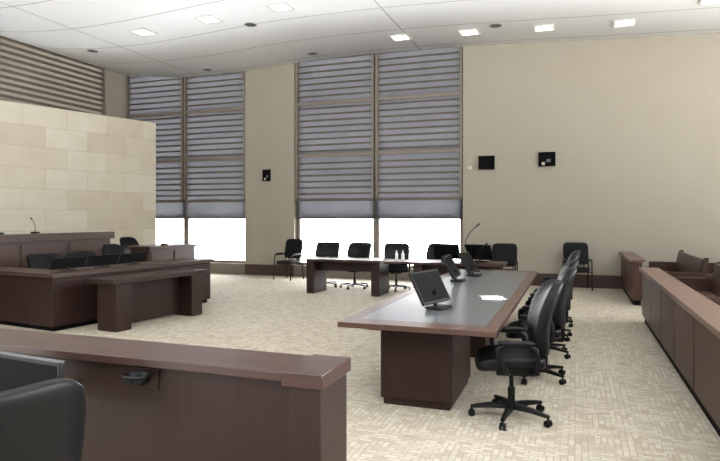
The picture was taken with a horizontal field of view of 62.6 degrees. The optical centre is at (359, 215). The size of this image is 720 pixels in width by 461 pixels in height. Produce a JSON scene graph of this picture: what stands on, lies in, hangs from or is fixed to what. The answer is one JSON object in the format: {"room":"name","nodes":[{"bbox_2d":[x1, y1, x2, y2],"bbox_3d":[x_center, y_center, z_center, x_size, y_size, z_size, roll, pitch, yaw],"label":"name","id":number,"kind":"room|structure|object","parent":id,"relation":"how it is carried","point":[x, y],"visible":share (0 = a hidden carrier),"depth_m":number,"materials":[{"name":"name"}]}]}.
{"room":"courtroom","nodes":[
{"label":"courtroom","id":0,"kind":"room"},
{"bbox_2d":[0,100,155,244],"bbox_3d":[-7.474,-0.350,12.007,0.300,4.000,7.500,0,0,36],"label":"wall","id":1,"kind":"structure","parent":0,"point":[66,171],"depth_m":13.27,"materials":[{"name":"stone"}]},
{"bbox_2d":[105,69,123,117],"bbox_3d":[-10.380,-1.500,9.941,0.300,6.300,17.600,0,0,20],"label":"wall","id":2,"kind":"structure","parent":0,"point":[114,81],"depth_m":17.78,"materials":[{"name":"paint"}]},
{"bbox_2d":[0,69,104,114],"bbox_3d":[-9.631,-3.650,11.929,0.150,1.800,11.850,0,0,20],"label":"window","id":3,"kind":"structure","parent":2,"relation":"in","point":[103,82],"depth_m":17.43,"materials":[{"name":"brown metal"}]},
{"bbox_2d":[0,36,103,114],"bbox_3d":[-8.197,-3.630,15.584,0.090,1.600,3.800,0,0,20],"label":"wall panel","id":4,"kind":"object","parent":3,"relation":"attached to","point":[29,74],"visible":0.89,"depth_m":15.53,"materials":[{"name":"brown fabric"}]},
{"bbox_2d":[0,273,719,460],"bbox_3d":[0.027,1.700,6.373,22.300,0.100,18.000,0,0,20],"label":"floor","id":5,"kind":"structure","parent":0,"point":[622,398],"depth_m":5.90,"materials":[{"name":"carpet"}]},
{"bbox_2d":[0,378,85,460],"bbox_3d":[-1.253,1.068,1.834,0.749,1.164,0.777,0,0,31],"label":"office chair","id":6,"kind":"object","parent":5,"relation":"on","point":[44,420],"visible":1,"depth_m":1.73,"materials":[{"name":"black leather"}]},
{"bbox_2d":[26,253,61,269],"bbox_3d":[-4.992,1.135,9.671,0.756,1.030,0.676,0,0,27],"label":"office chair","id":7,"kind":"object","parent":5,"relation":"on","point":[39,260],"visible":0.18,"depth_m":9.70,"materials":[{"name":"black leather"}]},
{"bbox_2d":[0,232,114,267],"bbox_3d":[-6.428,0.985,10.028,0.820,1.330,4.830,0,0,27],"label":"bench","id":8,"kind":"object","parent":5,"relation":"on","point":[14,248],"visible":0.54,"depth_m":10.70,"materials":[{"name":"brown wood"}]},
{"bbox_2d":[65,251,95,267],"bbox_3d":[-4.680,1.135,10.287,0.756,1.030,0.676,0,0,27],"label":"office chair","id":9,"kind":"object","parent":5,"relation":"on","point":[72,253],"visible":0.12,"depth_m":10.39,"materials":[{"name":"black leather"}]},
{"bbox_2d":[0,258,213,330],"bbox_3d":[-4.418,1.235,10.272,1.920,0.830,3.390,0,0,27],"label":"desk","id":10,"kind":"object","parent":5,"relation":"on","point":[41,299],"visible":0.74,"depth_m":8.77,"materials":[{"name":"brown wood"}]},
{"bbox_2d":[50,256,86,270],"bbox_3d":[-4.420,0.720,8.955,0.100,0.199,0.582,0,0,27],"label":"monitor","id":11,"kind":"object","parent":10,"relation":"on","point":[65,263],"visible":1,"depth_m":8.93,"materials":[{"name":"black plastic"}]},
{"bbox_2d":[86,254,118,267],"bbox_3d":[-4.139,0.720,9.508,0.100,0.199,0.582,0,0,27],"label":"monitor","id":12,"kind":"object","parent":10,"relation":"on","point":[109,259],"visible":1,"depth_m":9.48,"materials":[{"name":"black plastic"}]},
{"bbox_2d":[119,252,147,264],"bbox_3d":[-3.858,0.720,10.060,0.100,0.199,0.582,0,0,27],"label":"monitor","id":13,"kind":"object","parent":10,"relation":"on","point":[131,258],"visible":0.99,"depth_m":10.04,"materials":[{"name":"black plastic"}]},
{"bbox_2d":[102,244,124,264],"bbox_3d":[-4.368,1.085,10.891,0.749,1.130,0.676,0,0,27],"label":"office chair","id":14,"kind":"object","parent":5,"relation":"on","point":[106,248],"visible":0.12,"depth_m":10.99,"materials":[{"name":"black leather"}]},
{"bbox_2d":[87,268,207,332],"bbox_3d":[-3.253,1.275,9.265,0.550,0.750,1.930,0,0,27],"label":"side table","id":15,"kind":"object","parent":5,"relation":"on","point":[126,299],"visible":1,"depth_m":9.15,"materials":[{"name":"brown wood"}]},
{"bbox_2d":[127,243,197,262],"bbox_3d":[-4.184,1.135,12.648,0.630,1.030,1.400,0,0,27],"label":"stand","id":16,"kind":"object","parent":5,"relation":"on","point":[157,252],"visible":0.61,"depth_m":12.37,"materials":[{"name":"brown wood"}]},
{"bbox_2d":[0,328,350,460],"bbox_3d":[-2.455,1.173,3.610,5.000,0.953,0.360,0,0,20],"label":"wall","id":17,"kind":"structure","parent":5,"relation":"on","point":[210,403],"depth_m":2.89,"materials":[{"name":"brown wood"}]},
{"bbox_2d":[0,351,74,391],"bbox_3d":[-1.599,0.819,2.990,0.660,0.303,0.334,0,0,26],"label":"wall monitor","id":18,"kind":"object","parent":17,"relation":"attached to","point":[16,370],"visible":0.37,"depth_m":2.81,"materials":[{"name":"black plastic"}]},
{"bbox_2d":[122,366,158,390],"bbox_3d":[-1.099,0.815,2.919,0.170,0.110,0.123,0,0,20],"label":"cup holder","id":19,"kind":"object","parent":17,"relation":"attached to","point":[146,378],"visible":1,"depth_m":2.95,"materials":[{"name":"brown wood"}]},
{"bbox_2d":[122,371,150,385],"bbox_3d":[-1.101,0.800,2.916,0.144,0.044,0.115,0,0,20],"label":"cup","id":20,"kind":"object","parent":19,"relation":"on","point":[134,378],"depth_m":2.88,"materials":[{"name":"black plastic"}]},
{"bbox_2d":[273,239,303,280],"bbox_3d":[-1.837,1.118,15.280,0.590,1.037,0.582,0,0,31],"label":"chair","id":21,"kind":"object","parent":5,"relation":"on","point":[293,247],"visible":1,"depth_m":15.35,"materials":[{"name":"black leather"}]},
{"bbox_2d":[310,242,339,287],"bbox_3d":[-0.822,1.135,13.860,0.676,1.030,0.751,0,0,14],"label":"office chair","id":22,"kind":"object","parent":5,"relation":"on","point":[328,249],"visible":0.34,"depth_m":14.05,"materials":[{"name":"black leather"}]},
{"bbox_2d":[304,256,391,296],"bbox_3d":[-0.250,1.280,12.698,1.700,0.740,0.800,0,0,20],"label":"table","id":23,"kind":"object","parent":5,"relation":"on","point":[316,267],"visible":0.93,"depth_m":12.60,"materials":[{"name":"brown wood"}]},
{"bbox_2d":[340,242,371,289],"bbox_3d":[-0.111,1.135,13.602,0.676,1.030,0.751,0,0,27],"label":"office chair","id":24,"kind":"object","parent":5,"relation":"on","point":[355,249],"visible":0.48,"depth_m":13.74,"materials":[{"name":"black plastic"}]},
{"bbox_2d":[384,243,410,291],"bbox_3d":[0.808,1.135,13.204,0.676,1.030,0.751,0,0,6],"label":"office chair","id":25,"kind":"object","parent":5,"relation":"on","point":[390,249],"visible":0.66,"depth_m":13.36,"materials":[{"name":"black plastic"}]},
{"bbox_2d":[426,243,442,259],"bbox_3d":[1.657,1.135,13.045,0.676,1.030,0.751,0,0,31],"label":"office chair","id":26,"kind":"object","parent":5,"relation":"on","point":[430,252],"visible":0.09,"depth_m":13.30,"materials":[{"name":"black plastic"}]},
{"bbox_2d":[338,269,537,410],"bbox_3d":[1.355,1.275,7.349,1.330,0.750,5.400,0,0,20],"label":"conference table","id":27,"kind":"object","parent":5,"relation":"on","point":[426,354],"visible":0.87,"depth_m":5.16,"materials":[{"name":"brown wood"}]},
{"bbox_2d":[408,269,451,309],"bbox_3d":[0.729,0.722,5.792,0.287,0.356,0.520,0,0,37],"label":"monitor","id":28,"kind":"object","parent":27,"relation":"on","point":[429,287],"visible":1,"depth_m":5.77,"materials":[{"name":"black plastic"}]},
{"bbox_2d":[441,254,465,281],"bbox_3d":[1.312,0.722,8.194,0.287,0.356,0.520,0,0,20],"label":"monitor","id":29,"kind":"object","parent":27,"relation":"on","point":[449,263],"visible":0.98,"depth_m":8.10,"materials":[{"name":"black plastic"}]},
{"bbox_2d":[458,251,481,276],"bbox_3d":[1.681,0.722,8.916,0.287,0.356,0.520,0,0,26],"label":"monitor","id":30,"kind":"object","parent":27,"relation":"on","point":[469,264],"visible":1,"depth_m":8.85,"materials":[{"name":"black plastic"}]},
{"bbox_2d":[480,295,504,299],"bbox_3d":[1.454,0.896,6.494,0.269,0.007,0.334,0,0,4],"label":"paper stack","id":31,"kind":"object","parent":27,"relation":"on","point":[495,297],"visible":1,"depth_m":6.49,"materials":[{"name":"white paper"}]},
{"bbox_2d":[384,259,506,287],"bbox_3d":[1.713,1.280,11.879,2.350,0.740,0.800,0,0,20],"label":"table","id":32,"kind":"object","parent":5,"relation":"on","point":[419,265],"visible":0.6,"depth_m":11.73,"materials":[{"name":"brown wood"}]},
{"bbox_2d":[401,250,403,260],"bbox_3d":[0.875,0.805,12.077,0.064,0.210,0.064,0,0,20],"label":"water bottle","id":33,"kind":"object","parent":32,"relation":"on","point":[402,253],"visible":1,"depth_m":12.05,"materials":[{"name":"white plastic"}]},
{"bbox_2d":[433,244,459,260],"bbox_3d":[1.740,0.732,11.823,0.520,0.356,0.287,0,0,20],"label":"monitor","id":34,"kind":"object","parent":32,"relation":"on","point":[440,250],"visible":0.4,"depth_m":11.75,"materials":[{"name":"black plastic"}]},
{"bbox_2d":[460,223,479,262],"bbox_3d":[2.128,0.522,11.409,0.382,0.776,0.110,0,0,20],"label":"microphone","id":35,"kind":"object","parent":32,"relation":"on","point":[479,223],"visible":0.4,"depth_m":11.41,"materials":[{"name":"black plastic"}]},
{"bbox_2d":[465,244,492,261],"bbox_3d":[2.361,0.732,11.652,0.520,0.356,0.287,0,0,31],"label":"monitor","id":36,"kind":"object","parent":32,"relation":"on","point":[485,253],"visible":0.88,"depth_m":11.58,"materials":[{"name":"black plastic"}]},
{"bbox_2d":[489,243,517,270],"bbox_3d":[3.087,1.118,12.748,0.590,1.037,0.582,0,0,20],"label":"chair","id":37,"kind":"object","parent":5,"relation":"on","point":[507,252],"visible":0.49,"depth_m":12.91,"materials":[{"name":"black plastic"}]},
{"bbox_2d":[468,279,562,430],"bbox_3d":[1.266,1.085,4.846,0.749,1.130,0.676,0,0,7],"label":"office chair","id":38,"kind":"object","parent":5,"relation":"on","point":[510,358],"visible":1,"depth_m":4.68,"materials":[{"name":"black leather"}]},
{"bbox_2d":[506,267,576,384],"bbox_3d":[1.819,1.085,6.044,0.749,1.130,0.676,0,0,17],"label":"office chair","id":39,"kind":"object","parent":5,"relation":"on","point":[558,321],"visible":0.56,"depth_m":5.79,"materials":[{"name":"black leather"}]},
{"bbox_2d":[518,260,578,358],"bbox_3d":[2.214,1.085,7.073,0.749,1.130,0.676,0,0,13],"label":"office chair","id":40,"kind":"object","parent":5,"relation":"on","point":[571,263],"visible":0.22,"depth_m":6.97,"materials":[{"name":"black plastic"}]},
{"bbox_2d":[525,255,579,341],"bbox_3d":[2.590,1.085,8.049,0.749,1.130,0.676,0,0,23],"label":"office chair","id":41,"kind":"object","parent":5,"relation":"on","point":[574,257],"visible":0.23,"depth_m":7.88,"materials":[{"name":"black plastic"}]},
{"bbox_2d":[533,250,580,326],"bbox_3d":[2.967,1.085,9.031,0.749,1.130,0.676,0,0,18],"label":"office chair","id":42,"kind":"object","parent":5,"relation":"on","point":[576,252],"visible":0.19,"depth_m":8.92,"materials":[{"name":"black leather"}]},
{"bbox_2d":[562,242,592,290],"bbox_3d":[4.850,1.118,13.224,0.590,1.037,0.582,0,0,11],"label":"chair","id":43,"kind":"object","parent":5,"relation":"on","point":[568,247],"visible":0.76,"depth_m":13.38,"materials":[{"name":"black fabric"}]},
{"bbox_2d":[619,251,644,305],"bbox_3d":[5.542,1.225,12.111,0.280,0.850,2.550,0,0,20],"label":"rail","id":44,"kind":"object","parent":5,"relation":"on","point":[631,277],"visible":0.97,"depth_m":10.96,"materials":[{"name":"brown wood"}]},
{"bbox_2d":[649,250,708,277],"bbox_3d":[6.128,1.185,11.499,0.669,0.930,2.600,0,0,20],"label":"pew","id":45,"kind":"object","parent":5,"relation":"on","point":[686,265],"visible":0.43,"depth_m":11.28,"materials":[{"name":"brown wood"}]},
{"bbox_2d":[639,267,719,436],"bbox_3d":[2.828,1.225,4.638,0.280,0.850,9.650,0,0,20],"label":"partition wall","id":46,"kind":"structure","parent":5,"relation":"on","point":[685,323],"depth_m":5.53,"materials":[{"name":"brown wood"}]},
{"bbox_2d":[674,262,719,305],"bbox_3d":[4.933,1.185,8.209,0.669,0.930,2.600,0,0,20],"label":"pew","id":47,"kind":"object","parent":5,"relation":"on","point":[709,288],"visible":0.38,"depth_m":9.28,"materials":[{"name":"brown wood"}]},
{"bbox_2d":[705,263,715,277],"bbox_3d":[7.068,1.185,11.158,0.669,0.930,2.600,0,0,20],"label":"pew","id":48,"kind":"object","parent":5,"relation":"on","point":[710,268],"visible":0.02,"depth_m":12.37,"materials":[{"name":"brown wood"}]},
{"bbox_3d":[-5.167,1.570,13.340,1.380,0.160,1.650,0,0,20],"label":"platform","id":49,"kind":"object","parent":5,"relation":"on","visible":0},
{"bbox_2d":[120,237,138,252],"bbox_3d":[-5.002,0.982,13.256,0.749,1.017,0.676,0,0,27],"label":"office chair","id":50,"kind":"object","parent":49,"relation":"on","point":[124,241],"visible":0.17,"depth_m":13.30,"materials":[{"name":"black plastic"}]},
{"bbox_2d":[0,0,719,76],"bbox_3d":[0.057,-4.078,6.161,22.101,0.649,17.620,0,0,20],"label":"ceiling","id":51,"kind":"structure","parent":0,"point":[183,45],"depth_m":12.85,"materials":[{"name":"white paint"}]},
{"bbox_2d":[86,49,97,52],"bbox_3d":[-6.661,-4.114,14.761,0.296,0.012,0.296,0,0,20],"label":"ceiling speaker","id":52,"kind":"object","parent":51,"relation":"attached to","point":[88,50],"visible":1,"depth_m":14.75,"materials":[{"name":"grey plastic"}]},
{"bbox_2d":[128,28,157,36],"bbox_3d":[-4.807,-4.074,13.130,0.440,0.020,0.440,0,0,20],"label":"recessed light","id":53,"kind":"object","parent":51,"relation":"in","point":[142,32],"visible":1,"depth_m":13.14,"materials":[{"name":"white plastic"}]},
{"bbox_2d":[194,15,222,23],"bbox_3d":[-3.209,-4.164,12.549,0.440,0.020,0.440,0,0,20],"label":"recessed light","id":54,"kind":"object","parent":51,"relation":"in","point":[207,19],"visible":1,"depth_m":12.54,"materials":[{"name":"white plastic"}]},
{"bbox_2d":[244,22,256,26],"bbox_3d":[-2.406,-4.200,13.002,0.296,0.012,0.296,0,0,20],"label":"ceiling speaker","id":55,"kind":"object","parent":51,"relation":"attached to","point":[248,24],"visible":1,"depth_m":12.97,"materials":[{"name":"grey plastic"}]},
{"bbox_2d":[245,23,255,26],"bbox_3d":[-2.406,-4.200,13.002,0.237,0.012,0.237,0,0,20],"label":"grille","id":56,"kind":"object","parent":55,"relation":"attached to","point":[246,24],"depth_m":12.97,"materials":[{"name":"grey plastic"}]},
{"bbox_2d":[265,2,294,11],"bbox_3d":[-1.611,-4.220,11.969,0.440,0.020,0.440,0,0,20],"label":"recessed light","id":57,"kind":"object","parent":51,"relation":"in","point":[281,6],"visible":1,"depth_m":11.96,"materials":[{"name":"white plastic"}]},
{"bbox_2d":[307,52,317,54],"bbox_3d":[-1.236,-4.210,15.344,0.296,0.012,0.296,0,0,20],"label":"ceiling speaker","id":58,"kind":"object","parent":51,"relation":"attached to","point":[308,53],"visible":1,"depth_m":15.32,"materials":[{"name":"grey plastic"}]},
{"bbox_2d":[389,34,411,40],"bbox_3d":[0.954,-4.208,13.963,0.440,0.020,0.440,0,0,20],"label":"recessed light","id":59,"kind":"object","parent":51,"relation":"in","point":[399,37],"visible":1,"depth_m":13.95,"materials":[{"name":"white plastic"}]},
{"bbox_2d":[458,28,480,36],"bbox_3d":[2.477,-4.158,13.410,0.440,0.020,0.440,0,0,20],"label":"recessed light","id":60,"kind":"object","parent":51,"relation":"in","point":[466,32],"visible":1,"depth_m":13.41,"materials":[{"name":"white plastic"}]},
{"bbox_2d":[489,23,501,27],"bbox_3d":[2.949,-4.135,12.866,0.296,0.012,0.296,0,0,20],"label":"ceiling speaker","id":61,"kind":"object","parent":51,"relation":"attached to","point":[495,25],"visible":1,"depth_m":12.83,"materials":[{"name":"grey plastic"}]},
{"bbox_2d":[490,24,500,27],"bbox_3d":[2.949,-4.135,12.866,0.237,0.012,0.237,0,0,20],"label":"grille","id":62,"kind":"object","parent":61,"relation":"attached to","point":[491,25],"depth_m":12.83,"materials":[{"name":"grey plastic"}]},
{"bbox_2d":[533,24,554,31],"bbox_3d":[3.999,-4.083,12.857,0.440,0.020,0.440,0,0,20],"label":"recessed light","id":63,"kind":"object","parent":51,"relation":"in","point":[545,27],"visible":1,"depth_m":12.82,"materials":[{"name":"white plastic"}]},
{"bbox_2d":[613,19,636,27],"bbox_3d":[5.503,-4.008,12.311,0.440,0.020,0.440,0,0,20],"label":"recessed light","id":64,"kind":"object","parent":51,"relation":"in","point":[627,22],"visible":1,"depth_m":12.31,"materials":[{"name":"white plastic"}]},
{"bbox_2d":[698,0,719,4],"bbox_3d":[6.453,-3.951,10.796,0.440,0.020,0.440,0,0,20],"label":"recessed light","id":65,"kind":"object","parent":51,"relation":"in","point":[701,2],"visible":1,"depth_m":10.93,"materials":[{"name":"white plastic"}]},
{"bbox_2d":[124,33,719,275],"bbox_3d":[3.031,-1.500,14.645,22.300,6.300,0.400,0,0,20],"label":"wall","id":66,"kind":"structure","parent":0,"point":[631,126],"depth_m":13.73,"materials":[{"name":"paint"}]},
{"bbox_2d":[126,75,183,202],"bbox_3d":[-6.198,-2.475,17.837,2.070,4.150,0.060,0,0,20],"label":"blind","id":67,"kind":"object","parent":66,"relation":"attached to","point":[181,113],"visible":0.52,"depth_m":17.67,"materials":[{"name":"brown metal"}]},
{"bbox_2d":[129,75,184,218],"bbox_3d":[-6.177,-2.260,17.896,2.070,4.680,0.025,0,0,20],"label":"roller shade","id":68,"kind":"object","parent":66,"relation":"attached to","point":[163,210],"visible":0.29,"depth_m":17.78,"materials":[{"name":"fabric"}]},
{"bbox_2d":[184,71,244,201],"bbox_3d":[-4.215,-2.475,17.117,2.070,4.150,0.060,0,0,20],"label":"blind","id":69,"kind":"object","parent":66,"relation":"attached to","point":[186,112],"visible":0.84,"depth_m":17.11,"materials":[{"name":"brown metal"}]},
{"bbox_2d":[184,202,244,262],"bbox_3d":[-5.152,-1.600,17.628,4.220,5.900,0.100,0,0,20],"label":"window","id":70,"kind":"structure","parent":66,"relation":"in","point":[186,221],"depth_m":17.57,"materials":[{"name":"brown metal"}]},
{"bbox_2d":[185,74,244,218],"bbox_3d":[-4.194,-2.260,17.176,2.070,4.680,0.025,0,0,20],"label":"roller shade","id":71,"kind":"object","parent":66,"relation":"attached to","point":[193,210],"visible":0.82,"depth_m":17.17,"materials":[{"name":"fabric"}]},
{"bbox_2d":[262,169,270,180],"bbox_3d":[-2.595,-1.130,16.438,0.220,0.320,0.070,0,0,20],"label":"wall niche","id":72,"kind":"object","parent":66,"relation":"attached to","point":[266,173],"visible":1,"depth_m":16.44,"materials":[{"name":"grey plastic"}]},
{"bbox_2d":[210,263,441,280],"bbox_3d":[-2.325,1.500,16.404,10.370,0.300,0.050,0,0,20],"label":"trim","id":73,"kind":"structure","parent":66,"relation":"attached to","point":[223,268],"depth_m":16.09,"materials":[{"name":"brown dark wood"}]},
{"bbox_2d":[295,54,373,200],"bbox_3d":[-0.700,-2.475,15.840,2.270,4.150,0.060,0,0,20],"label":"blind","id":74,"kind":"object","parent":66,"relation":"attached to","point":[371,99],"visible":0.94,"depth_m":15.81,"materials":[{"name":"brown metal"}]},
{"bbox_2d":[296,54,374,218],"bbox_3d":[-0.678,-2.260,15.899,2.270,4.680,0.025,0,0,20],"label":"roller shade","id":75,"kind":"object","parent":66,"relation":"attached to","point":[305,209],"visible":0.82,"depth_m":15.88,"materials":[{"name":"fabric"}]},
{"bbox_2d":[297,201,462,267],"bbox_3d":[0.441,-1.600,15.597,4.620,5.900,0.100,0,0,20],"label":"window","id":76,"kind":"structure","parent":66,"relation":"in","point":[376,222],"depth_m":15.55,"materials":[{"name":"white glass"}]},
{"bbox_2d":[375,47,462,200],"bbox_3d":[1.472,-2.475,15.052,2.270,4.150,0.060,0,0,20],"label":"blind","id":77,"kind":"object","parent":66,"relation":"attached to","point":[460,93],"visible":0.91,"depth_m":15.04,"materials":[{"name":"brown metal"}]},
{"bbox_2d":[376,47,462,218],"bbox_3d":[1.493,-2.260,15.111,2.270,4.680,0.025,0,0,20],"label":"roller shade","id":78,"kind":"object","parent":66,"relation":"attached to","point":[398,209],"visible":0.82,"depth_m":15.11,"materials":[{"name":"fabric"}]},
{"bbox_2d":[245,264,622,288],"bbox_3d":[5.096,1.500,13.666,17.750,0.300,0.030,0,0,20],"label":"baseboard","id":79,"kind":"structure","parent":66,"relation":"attached to","point":[580,280],"depth_m":13.91,"materials":[{"name":"brown wood"}]},
{"bbox_2d":[478,156,494,169],"bbox_3d":[3.073,-1.295,14.380,0.380,0.330,0.070,0,0,20],"label":"wall speaker","id":80,"kind":"object","parent":66,"relation":"attached to","point":[484,162],"visible":1,"depth_m":14.40},
{"bbox_2d":[538,152,554,165],"bbox_3d":[4.389,-1.335,13.902,0.380,0.330,0.070,0,0,20],"label":"wall niche","id":81,"kind":"object","parent":66,"relation":"attached to","point":[544,158],"visible":1,"depth_m":13.91,"materials":[{"name":"grey plastic"}]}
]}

